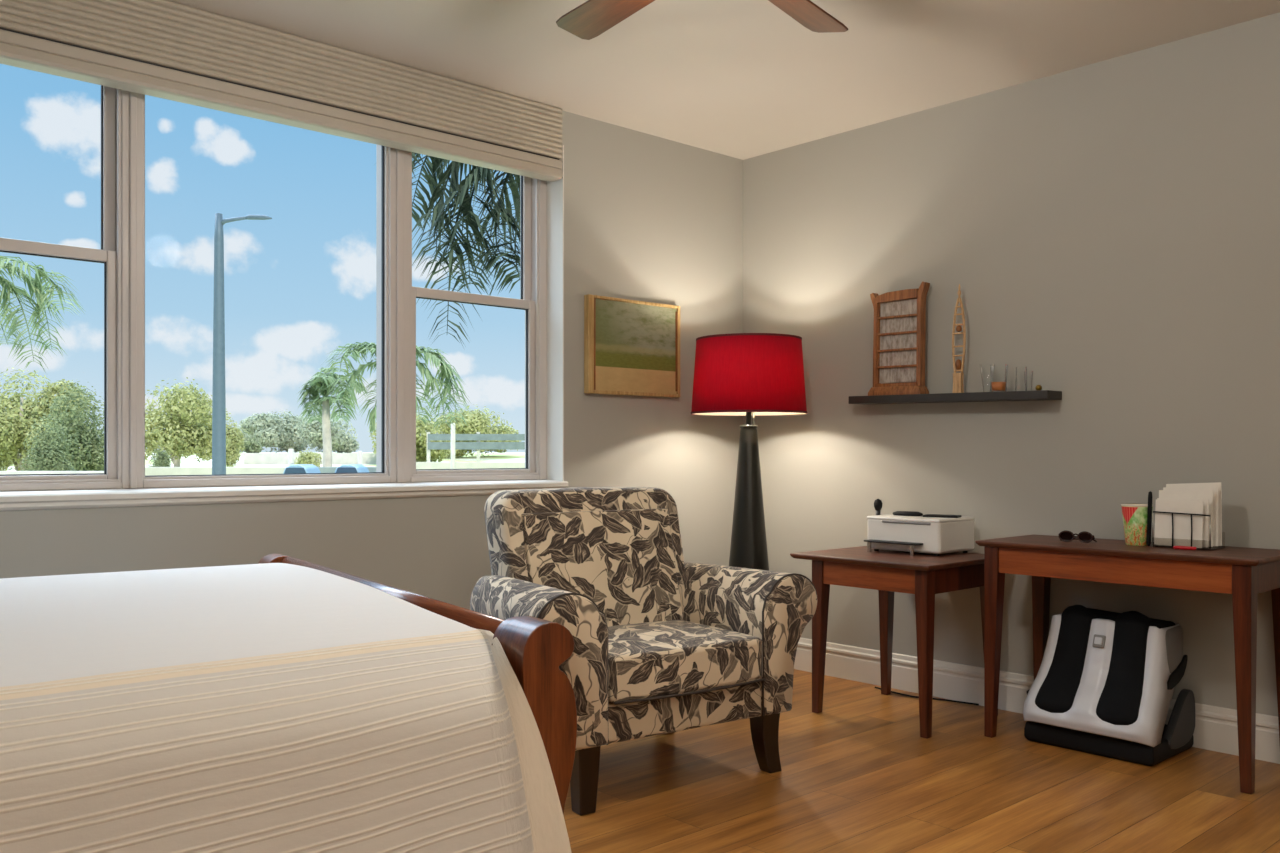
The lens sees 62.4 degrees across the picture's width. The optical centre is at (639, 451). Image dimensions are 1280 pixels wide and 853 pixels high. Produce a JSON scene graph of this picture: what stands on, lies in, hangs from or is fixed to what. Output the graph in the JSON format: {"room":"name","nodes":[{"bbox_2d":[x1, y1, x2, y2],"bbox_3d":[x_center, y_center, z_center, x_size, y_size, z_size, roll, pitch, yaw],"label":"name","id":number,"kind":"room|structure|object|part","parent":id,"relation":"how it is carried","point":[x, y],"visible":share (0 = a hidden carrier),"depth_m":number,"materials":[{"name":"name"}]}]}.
{"room":"bedroom","nodes":[
{"label":"bedroom","id":0,"kind":"room"},
{"bbox_2d":[0,111,742,609],"bbox_3d":[-1.647,-0.229,3.816,5.700,2.657,0.250,0,0,-42],"label":"wall","id":1,"kind":"structure","parent":0,"point":[648,218],"depth_m":4.93,"materials":[{"name":"paint"}]},
{"bbox_2d":[0,85,129,490],"bbox_3d":[-2.151,-0.631,3.434,0.900,1.518,0.120,0,0,-42],"label":"window","id":2,"kind":"structure","parent":1,"relation":"in","point":[114,251],"depth_m":3.67,"materials":[{"name":"plastic"}]},
{"bbox_3d":[-2.139,-0.298,3.421,0.840,0.804,0.035,0,0,-42],"label":"sash","id":3,"kind":"part","parent":2,"relation":"part of","materials":[{"name":"plastic"}]},
{"bbox_3d":[-2.166,-1.006,3.450,0.840,0.683,0.035,0,0,-42],"label":"sash","id":4,"kind":"part","parent":2,"relation":"part of","materials":[{"name":"plastic"}]},
{"bbox_2d":[129,91,136,488],"bbox_3d":[-1.810,-0.631,3.735,0.022,1.518,0.132,0,0,-42],"label":"trim","id":5,"kind":"structure","parent":1,"relation":"attached to","point":[132,95],"depth_m":3.69,"materials":[{"name":"plastic"}]},
{"bbox_2d":[137,93,395,487],"bbox_3d":[-1.430,-0.631,4.087,1.025,1.518,0.120,0,0,-42],"label":"window","id":6,"kind":"structure","parent":1,"relation":"in","point":[385,472],"depth_m":4.37,"materials":[{"name":"plastic"}]},
{"bbox_2d":[0,0,562,181],"bbox_3d":[-1.397,-1.397,3.901,2.744,0.321,0.099,0,0,-42],"label":"pleated shade","id":7,"kind":"object","parent":1,"relation":"attached to","point":[165,49],"visible":1,"depth_m":3.89,"materials":[{"name":"fabric"}]},
{"bbox_2d":[0,480,567,510],"bbox_3d":[-1.407,0.157,3.933,2.773,0.057,0.160,0,0,-42],"label":"window sill","id":8,"kind":"structure","parent":1,"relation":"attached to","point":[93,498],"depth_m":3.83,"materials":[{"name":"white paint"}]},
{"bbox_2d":[396,149,402,482],"bbox_3d":[-1.037,-0.631,4.434,0.030,1.518,0.132,0,0,-42],"label":"trim","id":9,"kind":"structure","parent":1,"relation":"attached to","point":[399,153],"depth_m":4.38,"materials":[{"name":"plastic"}]},
{"bbox_2d":[403,150,546,482],"bbox_3d":[-0.752,-0.631,4.701,0.755,1.518,0.120,0,0,-42],"label":"window","id":10,"kind":"structure","parent":1,"relation":"in","point":[533,192],"depth_m":4.88,"materials":[{"name":"plastic"}]},
{"bbox_3d":[-0.740,-0.298,4.688,0.671,0.804,0.035,0,0,-42],"label":"sash","id":11,"kind":"part","parent":10,"relation":"part of","materials":[{"name":"plastic"}]},
{"bbox_3d":[-0.767,-1.006,4.718,0.671,0.683,0.035,0,0,-42],"label":"sash","id":12,"kind":"part","parent":10,"relation":"part of","materials":[{"name":"plastic"}]},
{"bbox_2d":[546,145,563,480],"bbox_3d":[-0.392,-0.633,4.867,0.006,1.534,0.127,0,0,-42],"label":"trim","id":13,"kind":"structure","parent":1,"relation":"attached to","point":[555,190],"depth_m":4.85,"materials":[{"name":"white paint"}]},
{"bbox_2d":[584,294,679,397],"bbox_3d":[-0.029,-0.500,5.088,0.594,0.456,0.034,0,0,-42],"label":"painting","id":14,"kind":"object","parent":1,"relation":"attached to","point":[632,347],"visible":1,"depth_m":5.06,"materials":[{"name":"brown wood"}]},
{"bbox_2d":[169,0,1279,159],"bbox_3d":[0.206,-1.617,1.770,5.940,0.120,5.770,0,0,-42],"label":"ceiling","id":15,"kind":"structure","parent":0,"point":[739,79],"depth_m":4.05,"materials":[{"name":"paint"}]},
{"bbox_2d":[556,0,847,39],"bbox_3d":[0.176,-1.392,2.740,1.323,0.330,1.305,0,0,-42],"label":"ceiling fan","id":16,"kind":"object","parent":15,"relation":"hanging from","point":[590,19],"visible":1,"depth_m":3.13,"materials":[{"name":"brown wood"}]},
{"bbox_3d":[-0.079,-1.295,3.071,0.132,0.007,0.466,15,-8,-35],"label":"blade","id":17,"kind":"part","parent":16,"relation":"part of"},
{"bbox_3d":[0.454,-1.295,3.067,0.132,0.007,0.466,15,9,35],"label":"blade","id":18,"kind":"part","parent":16,"relation":"part of","materials":[{"name":"brown wood"}]},
{"bbox_2d":[563,669,1279,852],"bbox_3d":[0.206,1.130,1.770,5.940,0.060,5.770,0,0,-42],"label":"floor","id":19,"kind":"structure","parent":0,"point":[858,774],"depth_m":3.39,"materials":[{"name":"brown wood"}]},
{"bbox_2d":[258,553,576,812],"bbox_3d":[-1.519,0.538,2.083,2.221,1.124,1.700,0,0,-36],"label":"bed","id":20,"kind":"object","parent":19,"relation":"on","point":[535,648],"visible":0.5,"depth_m":2.03,"materials":[{"name":"brown wood"}]},
{"bbox_3d":[-1.146,0.713,3.346,0.127,0.775,0.100,0,0,-36],"label":"footboard post","id":21,"kind":"part","parent":20,"relation":"part of","materials":[{"name":"brown wood"}]},
{"bbox_2d":[0,563,571,852],"bbox_3d":[-1.453,0.720,2.048,2.059,0.795,1.754,0,0,-36],"label":"bedspread","id":22,"kind":"object","parent":20,"relation":"on","point":[265,707],"visible":1,"depth_m":1.84,"materials":[{"name":"fabric"}]},
{"bbox_3d":[-0.670,0.622,2.722,0.068,0.588,1.470,0,0,-36],"label":"footboard rail","id":23,"kind":"part","parent":20,"relation":"part of","materials":[{"name":"brown wood"}]},
{"bbox_3d":[-0.203,0.713,2.057,0.127,0.775,0.105,0,0,-36],"label":"footboard post","id":24,"kind":"part","parent":20,"relation":"part of","materials":[{"name":"brown wood"}]},
{"bbox_2d":[470,487,816,815],"bbox_3d":[-0.042,0.617,3.692,1.123,0.967,0.800,0,0,-34],"label":"armchair","id":25,"kind":"object","parent":19,"relation":"on","point":[664,643],"visible":0.87,"depth_m":3.62,"materials":[{"name":"beige fabric"}]},
{"bbox_3d":[-0.400,0.658,3.444,0.247,0.474,0.730,0,0,-34],"label":"arm","id":26,"kind":"part","parent":25,"relation":"part of","materials":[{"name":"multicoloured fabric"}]},
{"bbox_3d":[-0.171,0.486,3.882,0.756,0.707,0.341,0,0,-34],"label":"backrest","id":27,"kind":"part","parent":25,"relation":"part of","materials":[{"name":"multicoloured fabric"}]},
{"bbox_3d":[-0.172,0.993,3.236,0.079,0.215,0.079,0,0,-34],"label":"leg","id":28,"kind":"part","parent":25,"relation":"part of","materials":[{"name":"brown wood"}]},
{"bbox_3d":[-0.035,0.838,3.683,0.850,0.125,0.665,0,0,-34],"label":"seat","id":29,"kind":"part","parent":25,"relation":"part of","materials":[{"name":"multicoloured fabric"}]},
{"bbox_2d":[608,620,762,702],"bbox_3d":[0.034,0.685,3.582,0.618,0.166,0.510,0,0,-34],"label":"seat cushion","id":30,"kind":"object","parent":25,"relation":"on","point":[649,660],"depth_m":3.41,"materials":[{"name":"beige fabric"}]},
{"bbox_3d":[0.320,0.658,3.934,0.247,0.474,0.730,0,0,-34],"label":"arm","id":31,"kind":"part","parent":25,"relation":"part of","materials":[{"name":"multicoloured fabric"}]},
{"bbox_3d":[0.433,0.993,3.648,0.085,0.215,0.079,0,0,-34],"label":"leg","id":32,"kind":"part","parent":25,"relation":"part of","materials":[{"name":"brown wood"}]},
{"bbox_2d":[691,333,806,570],"bbox_3d":[0.514,0.282,4.998,0.548,1.635,0.548,0,0,-42],"label":"floor lamp","id":33,"kind":"object","parent":19,"relation":"on","point":[748,375],"visible":0.66,"depth_m":4.82,"materials":[{"name":"fabric"}]},
{"bbox_3d":[0.514,-0.207,4.998,0.040,0.170,0.040,0,0,-42],"label":"stem","id":34,"kind":"part","parent":33,"relation":"part of","materials":[{"name":"black paint"}]},
{"bbox_3d":[0.514,-0.357,4.998,0.544,0.354,0.544,0,0,-42],"label":"lamp shade","id":35,"kind":"part","parent":33,"relation":"part of","materials":[{"name":"red fabric"}]},
{"bbox_3d":[0.514,-0.530,4.998,0.498,0.010,0.498,0,0,-42],"label":"shade trim","id":36,"kind":"part","parent":33,"relation":"part of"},
{"bbox_3d":[0.514,-0.184,4.998,0.548,0.010,0.548,0,0,-42],"label":"shade trim","id":37,"kind":"part","parent":33,"relation":"part of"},
{"bbox_2d":[790,546,997,738],"bbox_3d":[1.085,0.766,4.456,0.590,0.668,0.680,0,0,-42],"label":"side table","id":38,"kind":"object","parent":19,"relation":"on","point":[924,575],"visible":0.75,"depth_m":4.29,"materials":[{"name":"brown wood"}]},
{"bbox_3d":[0.765,0.777,4.465,0.056,0.646,0.056,0,0,-42],"label":"leg","id":39,"kind":"part","parent":38,"relation":"part of","materials":[{"name":"brown wood"}]},
{"bbox_3d":[1.116,0.777,4.783,0.056,0.646,0.056,0,0,-42],"label":"leg","id":40,"kind":"part","parent":38,"relation":"part of","materials":[{"name":"brown wood"}]},
{"bbox_2d":[864,514,974,555],"bbox_3d":[1.197,0.355,4.560,0.325,0.153,0.365,0,0,-42],"label":"printer","id":41,"kind":"object","parent":38,"relation":"on","point":[936,536],"visible":0.98,"depth_m":4.46,"materials":[{"name":"white plastic"}]},
{"bbox_2d":[874,499,881,514],"bbox_3d":[1.072,0.321,4.761,0.044,0.222,0.043,0,0,-42],"label":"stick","id":42,"kind":"object","parent":41,"relation":"on","point":[877,503],"visible":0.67,"depth_m":4.75,"materials":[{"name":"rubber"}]},
{"bbox_3d":[1.072,0.237,4.761,0.038,0.054,0.038,0,0,-42],"label":"knob","id":43,"kind":"part","parent":42,"relation":"part of","materials":[{"name":"black plastic"}]},
{"bbox_2d":[864,539,922,555],"bbox_3d":[1.075,0.406,4.490,0.050,0.052,0.270,0,0,-42],"label":"paper tray","id":44,"kind":"object","parent":41,"relation":"on","point":[908,545],"depth_m":4.49,"materials":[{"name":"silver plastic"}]},
{"bbox_2d":[893,511,922,515],"bbox_3d":[1.172,0.270,4.629,0.144,0.019,0.056,0,0,41],"label":"case","id":45,"kind":"object","parent":41,"relation":"on","point":[897,513],"visible":1,"depth_m":4.61,"materials":[{"name":"black plastic"}]},
{"bbox_3d":[1.213,0.287,4.575,0.281,0.016,0.365,0,0,-42],"label":"lid","id":46,"kind":"part","parent":41,"relation":"part of","materials":[{"name":"white plastic"}]},
{"bbox_2d":[923,514,961,517],"bbox_3d":[1.294,0.275,4.531,0.150,0.009,0.072,0,0,31],"label":"smartphone","id":47,"kind":"object","parent":41,"relation":"on","point":[925,515],"visible":1,"depth_m":4.50,"materials":[{"name":"black plastic"}]},
{"bbox_3d":[1.103,0.777,4.091,0.056,0.646,0.056,0,0,-42],"label":"leg","id":48,"kind":"part","parent":38,"relation":"part of","materials":[{"name":"brown wood"}]},
{"bbox_3d":[1.454,0.777,4.410,0.056,0.646,0.056,0,0,-42],"label":"leg","id":49,"kind":"part","parent":38,"relation":"part of","materials":[{"name":"brown wood"}]},
{"bbox_2d":[875,686,978,704],"bbox_3d":[1.263,1.095,4.728,0.504,0.009,0.060,0,0,42],"label":"power cord","id":50,"kind":"object","parent":19,"relation":"on","point":[875,686],"visible":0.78,"depth_m":4.68,"materials":[{"name":"black plastic"}]},
{"bbox_2d":[1023,605,1194,765],"bbox_3d":[1.702,0.842,4.011,0.409,0.516,0.618,0,0,-42],"label":"foot massager","id":51,"kind":"object","parent":19,"relation":"on","point":[1104,683],"visible":1,"depth_m":3.85,"materials":[{"name":"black plastic"}]},
{"bbox_2d":[975,534,1279,793],"bbox_3d":[1.802,0.722,3.880,0.458,0.757,0.995,0,0,-42],"label":"table","id":52,"kind":"object","parent":19,"relation":"on","point":[1243,573],"visible":0.96,"depth_m":3.68,"materials":[{"name":"brown wood"}]},
{"bbox_3d":[1.372,0.733,4.087,0.058,0.735,0.058,0,0,-42],"label":"leg","id":53,"kind":"part","parent":52,"relation":"part of","materials":[{"name":"brown wood"}]},
{"bbox_3d":[1.646,0.733,4.335,0.058,0.735,0.058,0,0,-42],"label":"leg","id":54,"kind":"part","parent":52,"relation":"part of","materials":[{"name":"brown wood"}]},
{"bbox_2d":[1059,530,1096,542],"bbox_3d":[1.651,0.319,3.992,0.135,0.044,0.040,0,0,39],"label":"sunglasses","id":55,"kind":"object","parent":52,"relation":"on","point":[1066,536],"visible":1,"depth_m":3.98,"materials":[{"name":"plastic"}]},
{"bbox_2d":[1121,503,1152,545],"bbox_3d":[1.833,0.268,3.899,0.109,0.151,0.109,0,0,-42],"label":"cup","id":56,"kind":"object","parent":52,"relation":"on","point":[1134,515],"visible":0.94,"depth_m":3.86,"materials":[{"name":"paper"}]},
{"bbox_2d":[1147,491,1151,545],"bbox_3d":[1.854,0.243,3.846,0.015,0.200,0.015,0,2,-42],"label":"marker pen","id":57,"kind":"object","parent":52,"relation":"on","point":[1149,513],"visible":1,"depth_m":3.84,"materials":[{"name":"black plastic"}]},
{"bbox_2d":[1173,546,1196,549],"bbox_3d":[1.915,0.337,3.716,0.012,0.012,0.078,0,0,-42],"label":"marker","id":58,"kind":"object","parent":52,"relation":"on","point":[1174,547],"visible":1,"depth_m":3.71,"materials":[{"name":"plastic"}]},
{"bbox_2d":[1152,511,1223,550],"bbox_3d":[1.962,0.278,3.783,0.138,0.130,0.197,0,0,-42],"label":"rack","id":59,"kind":"object","parent":52,"relation":"on","point":[1172,513],"visible":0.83,"depth_m":3.75,"materials":[{"name":"black metal"}]},
{"bbox_2d":[1154,499,1203,547],"bbox_3d":[1.913,0.254,3.756,0.006,0.166,0.166,0,0,-42],"label":"envelope","id":60,"kind":"object","parent":59,"relation":"in","point":[1163,521],"visible":1,"depth_m":3.75,"materials":[{"name":"paper"}]},
{"bbox_2d":[1157,498,1208,546],"bbox_3d":[1.931,0.251,3.764,0.010,0.172,0.176,0,0,-42],"label":"envelope","id":61,"kind":"object","parent":59,"relation":"in","point":[1205,536],"visible":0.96,"depth_m":3.71,"materials":[{"name":"paper"}]},
{"bbox_2d":[1159,490,1212,546],"bbox_3d":[1.950,0.236,3.779,0.022,0.204,0.189,0,0,-42],"label":"envelope","id":62,"kind":"object","parent":59,"relation":"in","point":[1182,494],"visible":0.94,"depth_m":3.76,"materials":[{"name":"paper"}]},
{"bbox_2d":[1153,545,1223,550],"bbox_3d":[1.964,0.340,3.785,0.133,0.007,0.197,0,0,-42],"label":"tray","id":63,"kind":"object","parent":59,"relation":"on","point":[1163,546],"depth_m":3.76,"materials":[{"name":"black plastic"}]},
{"bbox_2d":[1163,486,1217,545],"bbox_3d":[1.972,0.230,3.790,0.027,0.218,0.195,0,0,-42],"label":"envelope","id":64,"kind":"object","parent":59,"relation":"in","point":[1214,488],"visible":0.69,"depth_m":3.73,"materials":[{"name":"paper"}]},
{"bbox_2d":[1166,482,1221,545],"bbox_3d":[1.991,0.224,3.802,0.034,0.233,0.200,0,0,-43],"label":"envelope","id":65,"kind":"object","parent":59,"relation":"in","point":[1218,484],"visible":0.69,"depth_m":3.75,"materials":[{"name":"paper"}]},
{"bbox_3d":[1.964,0.733,3.433,0.058,0.735,0.058,0,0,-42],"label":"leg","id":66,"kind":"part","parent":52,"relation":"part of","materials":[{"name":"brown wood"}]},
{"bbox_3d":[2.238,0.733,3.681,0.058,0.735,0.058,0,0,-42],"label":"leg","id":67,"kind":"part","parent":52,"relation":"part of","materials":[{"name":"brown wood"}]},
{"bbox_2d":[743,12,1279,716],"bbox_3d":[2.322,-0.229,3.768,0.120,2.657,5.650,0,0,-42],"label":"wall","id":68,"kind":"structure","parent":0,"point":[1108,231],"depth_m":4.38,"materials":[{"name":"paint"}]},
{"bbox_2d":[848,390,1061,404],"bbox_3d":[1.355,-0.238,4.654,0.125,0.036,0.980,0,1,-42],"label":"floating shelf","id":69,"kind":"object","parent":68,"relation":"attached to","point":[1036,395],"visible":1,"depth_m":4.55,"materials":[{"name":"laminate"}]},
{"bbox_2d":[868,281,929,395],"bbox_3d":[1.183,-0.512,4.837,0.075,0.505,0.295,0,1,-42],"label":"case","id":70,"kind":"object","parent":69,"relation":"on","point":[899,331],"visible":0.95,"depth_m":4.82,"materials":[{"name":"wood"}]},
{"bbox_3d":[1.100,-0.521,4.933,0.042,0.440,0.041,0,1,-42],"label":"post","id":71,"kind":"part","parent":70,"relation":"part of","materials":[{"name":"brown wood"}]},
{"bbox_3d":[1.180,-0.307,4.838,0.040,0.016,0.220,0,1,-42],"label":"sill","id":72,"kind":"part","parent":70,"relation":"part of","materials":[{"name":"brown wood"}]},
{"bbox_3d":[1.187,-0.713,4.836,0.048,0.048,0.220,0,1,-42],"label":"rail","id":73,"kind":"part","parent":70,"relation":"part of","materials":[{"name":"brown wood"}]},
{"bbox_3d":[1.185,-0.354,4.841,0.004,0.070,0.220,0,1,-42],"label":"panel","id":74,"kind":"part","parent":70,"relation":"part of","materials":[{"name":"paper"}]},
{"bbox_3d":[1.185,-0.430,4.840,0.004,0.070,0.220,0,1,-42],"label":"panel","id":75,"kind":"part","parent":70,"relation":"part of","materials":[{"name":"paper"}]},
{"bbox_3d":[1.188,-0.658,4.838,0.004,0.070,0.220,0,1,-42],"label":"panel","id":76,"kind":"part","parent":70,"relation":"part of","materials":[{"name":"paper"}]},
{"bbox_3d":[1.187,-0.582,4.839,0.004,0.070,0.220,0,1,-42],"label":"panel","id":77,"kind":"part","parent":70,"relation":"part of","materials":[{"name":"paper"}]},
{"bbox_3d":[1.186,-0.506,4.840,0.004,0.070,0.220,0,1,-42],"label":"panel","id":78,"kind":"part","parent":70,"relation":"part of","materials":[{"name":"paper"}]},
{"bbox_3d":[1.271,-0.530,4.745,0.042,0.465,0.042,0,1,-42],"label":"post","id":79,"kind":"part","parent":70,"relation":"part of","materials":[{"name":"brown wood"}]},
{"bbox_2d":[952,284,965,392],"bbox_3d":[1.391,-0.494,4.611,0.028,0.478,0.067,0,1,-42],"label":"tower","id":80,"kind":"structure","parent":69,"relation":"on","point":[958,387],"depth_m":4.60,"materials":[{"name":"brown wood"}]},
{"bbox_2d":[980,364,994,391],"bbox_3d":[1.490,-0.316,4.538,0.064,0.125,0.064,0,1,-42],"label":"glass","id":81,"kind":"object","parent":69,"relation":"on","point":[980,364],"visible":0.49,"depth_m":4.55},
{"bbox_2d":[990,364,1007,391],"bbox_3d":[1.512,-0.311,4.454,0.072,0.118,0.072,0,1,-42],"label":"glass","id":82,"kind":"object","parent":69,"relation":"on","point":[995,386],"visible":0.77,"depth_m":4.45,"materials":[{"name":"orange glass"}]},
{"bbox_2d":[1015,367,1026,390],"bbox_3d":[1.587,-0.303,4.401,0.048,0.105,0.048,0,1,-42],"label":"glass","id":83,"kind":"object","parent":69,"relation":"on","point":[1016,367],"visible":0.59,"depth_m":4.42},
{"bbox_2d":[1024,371,1032,390],"bbox_3d":[1.603,-0.293,4.361,0.036,0.085,0.036,0,1,-42],"label":"glass","id":84,"kind":"object","parent":69,"relation":"on","point":[1024,371],"visible":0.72,"depth_m":4.37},
{"bbox_2d":[1035,385,1041,389],"bbox_3d":[1.635,-0.263,4.334,0.026,0.026,0.026,0,0,-42],"label":"bead","id":85,"kind":"object","parent":69,"relation":"on","point":[1038,387],"visible":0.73,"depth_m":4.33,"materials":[{"name":"metal"}]},
{"bbox_2d":[794,637,1279,763],"bbox_3d":[2.355,1.019,3.629,0.019,0.162,5.400,0,0,-42],"label":"baseboard","id":86,"kind":"structure","parent":68,"relation":"attached to","point":[1216,728],"depth_m":4.62,"materials":[{"name":"white paint"}]},
{"label":"outside","id":87,"kind":"structure","parent":0,"visible":0},
{"bbox_2d":[0,452,524,470],"bbox_3d":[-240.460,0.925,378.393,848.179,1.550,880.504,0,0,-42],"label":"ground","id":88,"kind":"structure","parent":87,"point":[507,456],"depth_m":83.21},
{"bbox_2d":[0,256,85,374],"bbox_3d":[-10.277,-0.793,16.083,4.149,5.008,1.495,0,0,3],"label":"palm tree","id":89,"kind":"object","parent":88,"relation":"on","point":[35,286],"visible":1,"depth_m":15.99,"materials":[{"name":"green plant"}]},
{"bbox_2d":[0,367,89,470],"bbox_3d":[-26.962,-0.986,45.975,5.133,5.389,4.663,0,0,-42],"label":"tree","id":90,"kind":"object","parent":88,"relation":"on","point":[16,420],"visible":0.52,"depth_m":45.33,"materials":[{"name":"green plant"}]},
{"bbox_2d":[19,412,75,470],"bbox_3d":[-20.169,0.311,36.039,1.778,3.332,1.823,0,0,-22],"label":"shrub","id":91,"kind":"object","parent":88,"relation":"on","point":[46,457],"visible":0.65,"depth_m":35.84,"materials":[{"name":"green plant"}]},
{"bbox_2d":[0,471,103,474],"bbox_3d":[-20.762,1.147,33.000,8.430,1.107,0.251,0,0,0],"label":"wall","id":92,"kind":"structure","parent":88,"relation":"on","point":[1,472],"depth_m":32.87,"materials":[{"name":"white paint"}]},
{"bbox_2d":[43,379,103,470],"bbox_3d":[-21.013,-0.340,39.931,2.744,4.797,3.636,0,0,-24],"label":"shrub","id":93,"kind":"object","parent":88,"relation":"on","point":[89,442],"visible":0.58,"depth_m":39.18,"materials":[{"name":"green plant"}]},
{"bbox_2d":[148,447,171,466],"bbox_3d":[-20.503,0.705,45.040,0.929,1.998,1.061,0,0,21],"label":"shrub","id":94,"kind":"object","parent":88,"relation":"on","point":[162,459],"visible":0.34,"depth_m":45.05,"materials":[{"name":"green plant"}]},
{"bbox_2d":[145,377,230,466],"bbox_3d":[-21.682,-0.881,49.665,4.885,5.180,4.606,0,0,-42],"label":"tree","id":95,"kind":"object","parent":88,"relation":"on","point":[190,436],"visible":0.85,"depth_m":48.71,"materials":[{"name":"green plant"}]},
{"bbox_2d":[206,411,245,466],"bbox_3d":[-22.221,-0.337,55.968,2.325,4.079,2.203,0,0,-6],"label":"tree","id":96,"kind":"object","parent":88,"relation":"on","point":[232,455],"visible":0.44,"depth_m":55.60,"materials":[{"name":"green plant"}]},
{"bbox_2d":[212,213,271,474],"bbox_3d":[-6.786,-1.187,17.981,1.034,5.773,0.267,0,0,3],"label":"street lamp","id":97,"kind":"object","parent":88,"relation":"on","point":[218,389],"visible":0.77,"depth_m":17.93,"materials":[{"name":"metal"}]},
{"bbox_3d":[-6.931,-3.925,17.988,0.528,0.185,0.100,0,0,3],"label":"arm","id":98,"kind":"part","parent":97,"relation":"part of"},
{"bbox_2d":[237,427,262,452],"bbox_3d":[-40.259,-1.252,108.302,4.117,3.343,4.578,0,0,-42],"label":"shrub","id":99,"kind":"object","parent":88,"relation":"on","point":[250,447],"visible":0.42,"depth_m":107.13,"materials":[{"name":"green plant"}]},
{"bbox_2d":[145,467,375,475],"bbox_3d":[-13.482,1.120,38.000,9.707,1.161,0.250,0,0,0],"label":"wall","id":100,"kind":"structure","parent":88,"relation":"on","point":[149,471],"depth_m":37.87,"materials":[{"name":"white paint"}]},
{"bbox_2d":[240,410,310,452],"bbox_3d":[-32.380,-1.798,94.782,6.304,4.220,5.638,0,0,-42],"label":"shrub","id":101,"kind":"object","parent":88,"relation":"on","point":[267,430],"visible":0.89,"depth_m":93.42,"materials":[{"name":"green plant"}]},
{"bbox_2d":[288,449,293,465],"bbox_3d":[-14.528,0.783,44.000,0.312,1.833,0.312,0,0,-42],"label":"post","id":102,"kind":"object","parent":88,"relation":"on","point":[290,451],"visible":0.43,"depth_m":43.91,"materials":[{"name":"white paint"}]},
{"bbox_2d":[283,464,320,473],"bbox_3d":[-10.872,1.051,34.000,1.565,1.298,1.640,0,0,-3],"label":"parked car","id":103,"kind":"object","parent":88,"relation":"on","point":[299,468],"visible":0.14,"depth_m":33.21,"materials":[{"name":"blue paint"}]},
{"bbox_2d":[294,450,321,466],"bbox_3d":[-20.170,0.755,64.080,2.013,1.726,1.750,0,0,2],"label":"shrub","id":104,"kind":"object","parent":88,"relation":"on","point":[306,458],"visible":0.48,"depth_m":63.89,"materials":[{"name":"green plant"}]},
{"bbox_2d":[243,453,375,463],"bbox_3d":[-23.466,0.887,78.000,11.512,1.626,0.250,0,0,0],"label":"wall","id":105,"kind":"structure","parent":88,"relation":"on","point":[248,458],"depth_m":77.88,"materials":[{"name":"white paint"}]},
{"bbox_2d":[294,411,359,452],"bbox_3d":[-27.176,-1.620,91.907,5.814,3.918,5.581,0,0,-42],"label":"tree","id":106,"kind":"object","parent":88,"relation":"on","point":[342,441],"visible":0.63,"depth_m":90.45,"materials":[{"name":"green plant"}]},
{"bbox_2d":[298,367,367,466],"bbox_3d":[-12.076,-0.778,40.035,3.306,4.975,2.409,0,0,33],"label":"palm tree","id":107,"kind":"object","parent":88,"relation":"on","point":[321,381],"visible":0.77,"depth_m":39.94,"materials":[{"name":"green plant"}]},
{"bbox_2d":[335,464,368,472],"bbox_3d":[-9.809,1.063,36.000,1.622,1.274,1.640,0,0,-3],"label":"parked car","id":108,"kind":"object","parent":88,"relation":"on","point":[349,468],"visible":0.19,"depth_m":35.20,"materials":[{"name":"blue paint"}]},
{"bbox_2d":[358,451,361,463],"bbox_3d":[-11.656,0.825,44.000,0.260,1.750,0.260,0,0,-42],"label":"post","id":109,"kind":"object","parent":88,"relation":"on","point":[359,452],"visible":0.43,"depth_m":43.91,"materials":[{"name":"white paint"}]},
{"bbox_2d":[325,342,469,432],"bbox_3d":[-7.767,-0.931,33.984,4.758,5.286,3.005,0,0,-1],"label":"palm tree","id":110,"kind":"object","parent":88,"relation":"on","point":[436,357],"visible":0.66,"depth_m":33.87,"materials":[{"name":"green plant"}]},
{"bbox_2d":[368,413,449,461],"bbox_3d":[-16.285,-0.885,75.482,5.960,4.246,5.814,0,0,-34],"label":"tree","id":111,"kind":"object","parent":88,"relation":"on","point":[422,429],"visible":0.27,"depth_m":74.61,"materials":[{"name":"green plant"}]},
{"bbox_2d":[451,423,454,468],"bbox_3d":[-8.846,0.163,50.000,0.286,3.074,0.286,0,0,-42],"label":"post","id":112,"kind":"object","parent":88,"relation":"on","point":[452,425],"visible":0.46,"depth_m":49.91,"materials":[{"name":"white paint"}]},
{"bbox_2d":[412,152,519,347],"bbox_3d":[-0.851,-0.887,9.041,2.733,5.190,1.111,0,0,-4],"label":"palm tree","id":113,"kind":"object","parent":88,"relation":"on","point":[460,193],"visible":0.34,"depth_m":8.94,"materials":[{"name":"green plant"}]},
{"bbox_2d":[416,462,524,468],"bbox_3d":[-8.371,1.115,56.000,8.265,1.170,0.250,0,0,0],"label":"wall","id":114,"kind":"structure","parent":88,"relation":"on","point":[419,465],"depth_m":55.88,"materials":[{"name":"white paint"}]},
{"bbox_2d":[427,432,524,461],"bbox_3d":[-9.196,0.282,60.085,5.856,2.835,0.270,0,0,0],"label":"fence","id":115,"kind":"object","parent":88,"relation":"on","point":[478,437],"visible":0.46,"depth_m":59.95,"materials":[{"name":"white paint"}]},
{"bbox_3d":[-12.034,0.282,60.135,0.180,2.835,0.170,0,0,0],"label":"fence post","id":116,"kind":"part","parent":115,"relation":"part of","materials":[{"name":"white paint"}]},
{"bbox_3d":[-9.196,0.282,60.135,0.180,2.835,0.170,0,0,0],"label":"fence post","id":117,"kind":"part","parent":115,"relation":"part of","materials":[{"name":"white paint"}]},
{"bbox_2d":[434,404,520,457],"bbox_3d":[-13.452,-1.674,87.999,8.446,4.717,6.093,0,0,-42],"label":"shrub","id":118,"kind":"object","parent":88,"relation":"on","point":[476,421],"visible":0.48,"depth_m":85.87,"materials":[{"name":"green plant"}]}
]}

